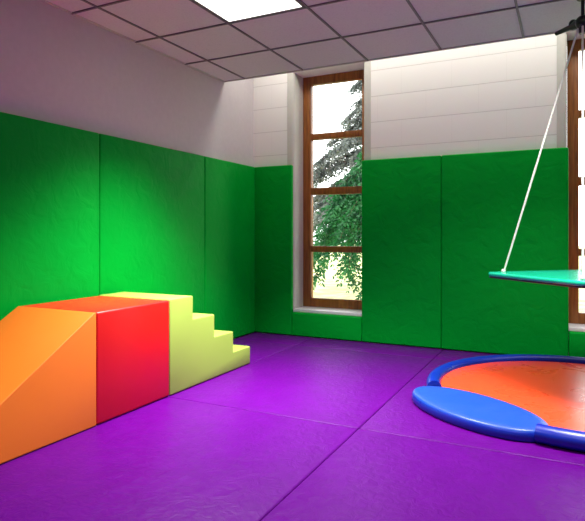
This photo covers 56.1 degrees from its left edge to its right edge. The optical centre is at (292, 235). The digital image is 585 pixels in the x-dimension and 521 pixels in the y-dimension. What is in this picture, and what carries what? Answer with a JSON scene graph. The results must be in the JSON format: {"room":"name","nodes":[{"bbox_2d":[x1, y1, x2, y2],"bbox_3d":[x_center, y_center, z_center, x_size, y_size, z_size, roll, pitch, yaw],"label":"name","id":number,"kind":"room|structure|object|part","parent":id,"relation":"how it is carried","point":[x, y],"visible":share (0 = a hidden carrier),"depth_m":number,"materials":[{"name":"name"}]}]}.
{"room":"soft play room","nodes":[
{"label":"soft play room","id":0,"kind":"room"},
{"bbox_2d":[0,0,252,338],"bbox_3d":[-2.132,-0.400,2.482,0.200,3.200,7.342,0,0,26],"label":"wall","id":1,"kind":"structure","parent":0,"point":[57,66],"depth_m":3.94,"materials":[{"name":"paint"}]},
{"bbox_2d":[0,112,98,320],"bbox_3d":[-1.617,0.149,3.235,0.049,1.700,1.225,0,0,26],"label":"pad","id":2,"kind":"object","parent":1,"relation":"attached to","point":[49,172],"visible":0.52,"depth_m":3.38,"materials":[{"name":"green leather"}]},
{"bbox_2d":[99,134,203,313],"bbox_3d":[-1.071,0.149,4.332,0.049,1.700,1.225,0,0,26],"label":"pad","id":3,"kind":"object","parent":1,"relation":"attached to","point":[151,197],"visible":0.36,"depth_m":4.23,"materials":[{"name":"green leather"}]},
{"bbox_2d":[204,156,254,337],"bbox_3d":[-0.602,0.149,5.275,0.049,1.700,0.878,0,0,26],"label":"pad","id":4,"kind":"object","parent":1,"relation":"attached to","point":[229,187],"visible":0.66,"depth_m":5.24,"materials":[{"name":"green leather"}]},
{"bbox_2d":[41,0,580,82],"bbox_3d":[0.662,-1.478,0.898,6.215,0.051,6.598,0,0,26],"label":"ceiling","id":5,"kind":"structure","parent":0,"point":[323,33],"depth_m":3.87,"materials":[{"name":"tile"}]},
{"bbox_2d":[193,0,304,22],"bbox_3d":[-0.308,-1.459,3.380,0.578,0.012,0.578,0,0,26],"label":"recessed light","id":6,"kind":"object","parent":5,"relation":"in","point":[230,11],"visible":0.94,"depth_m":3.52,"materials":[{"name":"paint"}]},
{"bbox_3d":[2.129,-1.478,3.844,6.215,0.050,0.016,0,0,26],"label":"edge trim","id":7,"kind":"part","parent":5,"relation":"part of","materials":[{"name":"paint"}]},
{"bbox_2d":[488,0,584,287],"bbox_3d":[1.763,-0.587,3.339,0.806,1.729,0.806,0,0,-17],"label":"swing","id":8,"kind":"object","parent":5,"relation":"hanging from","point":[566,278],"visible":1,"depth_m":3.35,"materials":[{"name":"teal plastic"}]},
{"bbox_2d":[253,31,584,354],"bbox_3d":[2.455,-0.400,4.499,6.615,3.200,0.360,0,0,26],"label":"wall","id":9,"kind":"structure","parent":0,"point":[499,96],"depth_m":4.83,"materials":[{"name":"white paint"}]},
{"bbox_2d":[254,165,292,334],"bbox_3d":[-0.208,0.149,5.596,0.465,1.700,0.049,0,0,26],"label":"pad","id":10,"kind":"object","parent":9,"relation":"attached to","point":[273,184],"visible":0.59,"depth_m":5.56,"materials":[{"name":"green leather"}]},
{"bbox_2d":[287,73,302,308],"bbox_3d":[0.061,-0.432,5.690,0.074,2.400,0.363,0,0,26],"label":"trim","id":11,"kind":"structure","parent":9,"relation":"attached to","point":[294,81],"depth_m":5.56,"materials":[{"name":"paint"}]},
{"bbox_2d":[292,312,361,340],"bbox_3d":[0.328,0.884,5.329,0.730,0.230,0.049,0,0,26],"label":"pad","id":12,"kind":"object","parent":9,"relation":"attached to","point":[341,327],"visible":1,"depth_m":5.30,"materials":[{"name":"green leather"}]},
{"bbox_2d":[293,69,363,316],"bbox_3d":[0.424,-0.431,5.516,0.728,2.399,0.410,0,0,26],"label":"window","id":13,"kind":"structure","parent":9,"relation":"in","point":[348,307],"depth_m":5.63,"materials":[{"name":"brown wood"}]},
{"bbox_3d":[0.424,0.753,5.516,0.728,0.030,0.410,0,0,26],"label":"sill","id":14,"kind":"part","parent":13,"relation":"part of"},
{"bbox_2d":[364,61,370,159],"bbox_3d":[0.781,-0.432,5.331,0.074,2.400,0.363,0,0,26],"label":"trim","id":15,"kind":"structure","parent":9,"relation":"attached to","point":[367,65],"depth_m":5.17,"materials":[{"name":"paint"}]},
{"bbox_2d":[362,155,440,348],"bbox_3d":[0.984,0.149,5.002,0.733,1.700,0.049,0,0,26],"label":"pad","id":16,"kind":"object","parent":9,"relation":"attached to","point":[401,197],"visible":1,"depth_m":4.97,"materials":[{"name":"green leather"}]},
{"bbox_2d":[441,147,568,355],"bbox_3d":[1.760,0.149,4.616,0.999,1.700,0.049,0,0,26],"label":"pad","id":17,"kind":"object","parent":9,"relation":"attached to","point":[483,195],"visible":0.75,"depth_m":4.58,"materials":[{"name":"green leather"}]},
{"bbox_2d":[557,33,566,147],"bbox_3d":[2.255,-0.432,4.598,0.074,2.400,0.363,0,0,26],"label":"trim","id":18,"kind":"structure","parent":9,"relation":"attached to","point":[562,38],"depth_m":4.43,"materials":[{"name":"paint"}]},
{"bbox_2d":[567,38,584,331],"bbox_3d":[2.620,-0.431,4.423,0.735,2.399,0.410,0,0,26],"label":"window","id":19,"kind":"structure","parent":9,"relation":"in","point":[576,318],"depth_m":4.58,"materials":[{"name":"brown wood"}]},
{"bbox_3d":[2.620,0.753,4.423,0.735,0.030,0.410,0,0,26],"label":"sill","id":20,"kind":"part","parent":19,"relation":"part of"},
{"bbox_2d":[569,331,584,356],"bbox_3d":[2.533,0.884,4.231,0.727,0.230,0.049,0,0,26],"label":"pad","id":21,"kind":"object","parent":9,"relation":"attached to","point":[576,339],"visible":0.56,"depth_m":4.35,"materials":[{"name":"green leather"}]},
{"bbox_3d":[0.819,1.100,1.213,6.615,0.200,7.702,0,0,26],"label":"floor","id":22,"kind":"structure","parent":0,"visible":0},
{"bbox_2d":[0,397,166,465],"bbox_3d":[-1.467,1.020,2.740,0.657,0.041,1.802,0,0,26],"label":"floor mat","id":23,"kind":"object","parent":22,"relation":"on","point":[164,397],"visible":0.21,"depth_m":2.83,"materials":[{"name":"purple plastic"}]},
{"bbox_2d":[0,306,95,463],"bbox_3d":[-1.509,0.703,2.590,0.601,0.593,0.951,0,0,26],"label":"wedge","id":24,"kind":"object","parent":23,"relation":"on","point":[48,356],"visible":1,"depth_m":2.70,"materials":[{"name":"orange plastic"}]},
{"bbox_2d":[24,296,168,423],"bbox_3d":[-1.164,0.703,3.283,0.601,0.593,0.592,0,0,26],"label":"cube","id":25,"kind":"object","parent":23,"relation":"on","point":[132,334],"visible":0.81,"depth_m":3.12,"materials":[{"name":"red leather"}]},
{"bbox_2d":[0,397,357,520],"bbox_3d":[-0.616,1.020,2.316,1.240,0.041,1.802,0,0,26],"label":"floor mat","id":26,"kind":"object","parent":22,"relation":"on","point":[167,459],"visible":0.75,"depth_m":2.37,"materials":[{"name":"purple plastic"}]},
{"bbox_2d":[167,339,294,397],"bbox_3d":[-0.664,1.020,4.353,0.657,0.041,1.797,0,0,26],"label":"floor mat","id":27,"kind":"object","parent":22,"relation":"on","point":[259,350],"visible":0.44,"depth_m":4.84,"materials":[{"name":"purple plastic"}]},
{"bbox_2d":[99,292,249,394],"bbox_3d":[-0.815,0.700,3.985,0.601,0.598,0.971,0,0,26],"label":"steps","id":28,"kind":"structure","parent":27,"relation":"on","point":[198,353],"depth_m":3.65,"materials":[{"name":"leather"}]},
{"bbox_2d":[236,333,311,344],"bbox_3d":[-0.176,1.020,5.333,0.657,0.041,0.389,0,0,26],"label":"floor mat","id":29,"kind":"object","parent":22,"relation":"on","point":[263,337],"visible":0.65,"depth_m":5.31,"materials":[{"name":"purple leather"}]},
{"bbox_2d":[170,345,432,428],"bbox_3d":[0.187,1.020,3.929,1.240,0.041,1.797,0,0,26],"label":"floor mat","id":30,"kind":"object","parent":22,"relation":"on","point":[346,388],"visible":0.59,"depth_m":3.65,"materials":[{"name":"purple plastic"}]},
{"bbox_2d":[298,338,442,358],"bbox_3d":[0.675,1.020,4.909,1.240,0.041,0.389,0,0,26],"label":"floor mat","id":31,"kind":"object","parent":22,"relation":"on","point":[314,342],"visible":0.58,"depth_m":4.89,"materials":[{"name":"purple leather"}]},
{"bbox_2d":[261,429,584,520],"bbox_3d":[0.494,1.020,1.764,1.236,0.041,1.802,0,0,26],"label":"floor mat","id":32,"kind":"object","parent":22,"relation":"on","point":[371,476],"visible":1,"depth_m":2.19,"materials":[{"name":"purple plastic"}]},
{"bbox_2d":[434,350,495,360],"bbox_3d":[1.785,1.020,4.357,1.236,0.041,0.389,0,0,26],"label":"floor mat","id":33,"kind":"object","parent":22,"relation":"on","point":[452,355],"visible":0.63,"depth_m":4.56,"materials":[{"name":"purple leather"}]},
{"bbox_2d":[360,359,584,465],"bbox_3d":[1.297,1.020,3.376,1.236,0.041,1.797,0,0,26],"label":"floor mat","id":34,"kind":"object","parent":22,"relation":"on","point":[400,416],"visible":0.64,"depth_m":2.80,"materials":[{"name":"purple plastic"}]},
{"bbox_2d":[412,354,584,451],"bbox_3d":[1.749,0.954,3.316,1.858,0.090,1.844,0,0,26],"label":"trampoline","id":35,"kind":"object","parent":34,"relation":"on","point":[538,398],"visible":1,"depth_m":3.19,"materials":[{"name":"blue plastic"}]},
{"label":"outside","id":36,"kind":"structure","parent":0,"visible":0},
{"bbox_2d":[313,245,584,311],"bbox_3d":[16.787,1.325,33.713,80.000,0.150,64.678,0,0,26],"label":"ground","id":37,"kind":"structure","parent":36,"point":[330,290],"depth_m":13.10,"materials":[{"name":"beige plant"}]},
{"bbox_2d":[313,146,361,299],"bbox_3d":[1.389,-0.178,8.222,2.795,2.857,2.857,0,0,-40],"label":"tree","id":38,"kind":"object","parent":37,"relation":"on","point":[341,223],"visible":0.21,"depth_m":7.83,"materials":[{"name":"green plant"}]},
{"bbox_2d":[313,80,361,242],"bbox_3d":[2.444,-1.750,12.178,5.363,6.000,5.533,0,0,5],"label":"conifer","id":39,"kind":"object","parent":37,"relation":"on","point":[342,153],"visible":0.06,"depth_m":12.07,"materials":[{"name":"green plant"}]}
]}

